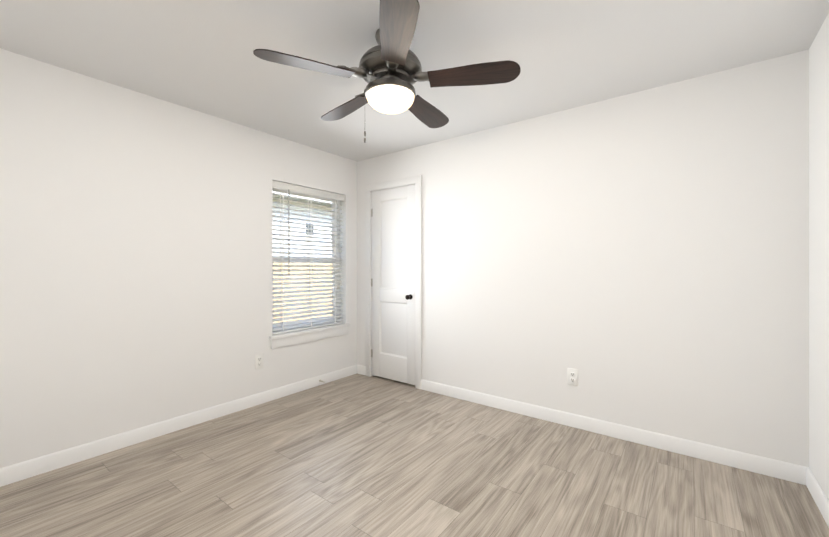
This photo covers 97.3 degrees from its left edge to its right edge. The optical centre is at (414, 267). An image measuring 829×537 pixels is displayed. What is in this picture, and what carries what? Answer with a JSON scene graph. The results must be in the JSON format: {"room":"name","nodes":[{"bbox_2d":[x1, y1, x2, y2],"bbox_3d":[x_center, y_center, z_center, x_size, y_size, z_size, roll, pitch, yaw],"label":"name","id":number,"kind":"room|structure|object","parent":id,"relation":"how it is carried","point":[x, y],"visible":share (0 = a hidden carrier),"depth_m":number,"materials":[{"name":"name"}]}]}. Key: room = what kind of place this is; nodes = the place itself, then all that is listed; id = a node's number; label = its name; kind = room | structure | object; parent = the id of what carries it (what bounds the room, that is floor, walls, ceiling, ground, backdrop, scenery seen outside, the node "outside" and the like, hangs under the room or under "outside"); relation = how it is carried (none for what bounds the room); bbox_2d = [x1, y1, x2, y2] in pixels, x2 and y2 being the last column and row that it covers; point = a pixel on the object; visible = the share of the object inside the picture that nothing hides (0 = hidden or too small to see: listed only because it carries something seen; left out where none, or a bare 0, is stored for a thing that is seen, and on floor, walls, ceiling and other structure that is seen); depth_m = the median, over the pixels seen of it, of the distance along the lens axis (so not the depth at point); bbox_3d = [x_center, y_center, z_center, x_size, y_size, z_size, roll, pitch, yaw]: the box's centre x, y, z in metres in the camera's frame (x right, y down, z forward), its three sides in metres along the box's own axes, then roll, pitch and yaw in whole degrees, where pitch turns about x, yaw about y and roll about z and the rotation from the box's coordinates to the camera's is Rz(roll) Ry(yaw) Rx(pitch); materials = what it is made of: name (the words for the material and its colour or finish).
{"room":"empty bedroom","nodes":[
{"label":"empty bedroom","id":0,"kind":"room"},
{"bbox_2d":[0,48,356,467],"bbox_3d":[-1.740,0.000,2.924,0.160,2.440,3.680,0,0,37],"label":"wall","id":1,"kind":"structure","parent":0,"point":[136,260],"depth_m":2.52,"materials":[{"name":"white paint"}]},
{"bbox_2d":[0,365,359,486],"bbox_3d":[-1.661,1.171,2.883,0.014,0.098,3.330,0,0,37],"label":"baseboard","id":2,"kind":"structure","parent":1,"relation":"attached to","point":[10,474],"depth_m":2.58,"materials":[{"name":"white paint"}]},
{"bbox_2d":[255,354,262,369],"bbox_3d":[-1.383,0.840,3.254,0.009,0.129,0.078,0,0,37],"label":"electrical outlet","id":3,"kind":"object","parent":1,"relation":"attached to","point":[258,361],"visible":1,"depth_m":3.25,"materials":[{"name":"white plastic"}]},
{"bbox_2d":[273,188,339,331],"bbox_3d":[-1.141,-0.077,3.801,0.053,1.465,0.900,0,0,37],"label":"window","id":4,"kind":"structure","parent":1,"relation":"in","point":[306,196],"depth_m":3.93,"materials":[{"name":"white plastic"}]},
{"bbox_2d":[273,180,344,333],"bbox_3d":[-1.068,-0.090,3.746,0.081,1.431,0.888,0,0,37],"label":"window blinds","id":5,"kind":"object","parent":4,"relation":"attached to","point":[299,189],"visible":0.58,"depth_m":3.71,"materials":[{"name":"white plastic"}]},
{"bbox_2d":[269,323,349,348],"bbox_3d":[-1.063,0.688,3.742,0.140,0.118,0.970,0,0,37],"label":"window sill","id":6,"kind":"structure","parent":1,"relation":"attached to","point":[298,337],"depth_m":3.65,"materials":[{"name":"white paint"}]},
{"bbox_2d":[0,374,828,536],"bbox_3d":[-0.240,1.279,1.790,3.920,0.120,3.680,0,0,37],"label":"floor","id":7,"kind":"structure","parent":0,"point":[357,455],"depth_m":2.06,"materials":[{"name":"wood"}]},
{"bbox_2d":[0,0,828,161],"bbox_3d":[-0.240,-1.281,1.791,3.920,0.120,3.680,0,0,37],"label":"ceiling","id":8,"kind":"structure","parent":0,"point":[198,55],"depth_m":2.04,"materials":[{"name":"white paint"}]},
{"bbox_2d":[253,0,520,142],"bbox_3d":[-0.129,-0.936,1.961,1.251,0.569,1.246,0,0,37],"label":"fan","id":9,"kind":"object","parent":8,"relation":"hanging from","point":[388,70],"visible":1,"depth_m":1.81,"materials":[{"name":"brown wood"}]},
{"bbox_2d":[357,49,808,466],"bbox_3d":[0.821,0.000,3.194,3.600,2.440,0.160,0,0,37],"label":"wall","id":10,"kind":"structure","parent":0,"point":[639,260],"depth_m":2.54,"materials":[{"name":"white paint"}]},
{"bbox_2d":[371,185,414,384],"bbox_3d":[-0.244,0.180,3.883,0.624,2.043,0.102,0,0,37],"label":"door","id":11,"kind":"structure","parent":10,"relation":"in","point":[393,283],"depth_m":3.90,"materials":[{"name":"white paint"}]},
{"bbox_2d":[366,175,421,388],"bbox_3d":[-0.189,0.150,3.947,0.771,2.140,0.177,0,0,37],"label":"door frame","id":12,"kind":"structure","parent":10,"relation":"attached to","point":[416,181],"depth_m":3.69,"materials":[{"name":"white paint"}]},
{"bbox_2d":[567,368,577,385],"bbox_3d":[1.210,0.840,2.794,0.078,0.129,0.009,0,0,37],"label":"electrical outlet","id":13,"kind":"object","parent":10,"relation":"attached to","point":[572,376],"visible":1,"depth_m":2.79,"materials":[{"name":"white plastic"}]},
{"bbox_2d":[421,379,799,483],"bbox_3d":[1.126,1.171,2.854,2.644,0.098,0.013,0,0,37],"label":"baseboard","id":14,"kind":"structure","parent":10,"relation":"attached to","point":[795,473],"depth_m":2.53,"materials":[{"name":"white paint"}]},
{"bbox_2d":[809,13,828,500],"bbox_3d":[1.260,-0.001,0.657,0.160,2.440,3.680,0,0,37],"label":"wall","id":15,"kind":"structure","parent":0,"point":[819,258],"depth_m":1.88,"materials":[{"name":"white paint"}]},
{"bbox_2d":[800,466,828,526],"bbox_3d":[1.200,1.170,0.721,0.014,0.098,3.330,0,0,37],"label":"baseboard","id":16,"kind":"structure","parent":15,"relation":"attached to","point":[807,478],"depth_m":1.89,"materials":[{"name":"white paint"}]},
{"label":"outside","id":17,"kind":"structure","parent":0,"visible":0},
{"bbox_3d":[-14.187,1.527,19.625,39.839,0.100,75.000,0,0,37],"label":"ground","id":18,"kind":"structure","parent":17,"visible":0},
{"bbox_2d":[273,263,331,322],"bbox_3d":[1.535,0.636,14.661,0.121,1.678,42.037,0,0,37],"label":"fence","id":19,"kind":"object","parent":18,"relation":"on","point":[302,289],"depth_m":8.89,"materials":[{"name":"brown wood"}]},
{"bbox_2d":[273,192,331,256],"bbox_3d":[-4.365,-2.024,17.844,7.660,7.000,36.600,0,0,37],"label":"house","id":20,"kind":"structure","parent":18,"relation":"on","point":[301,221],"depth_m":13.01,"materials":[{"name":"white"}]}
]}

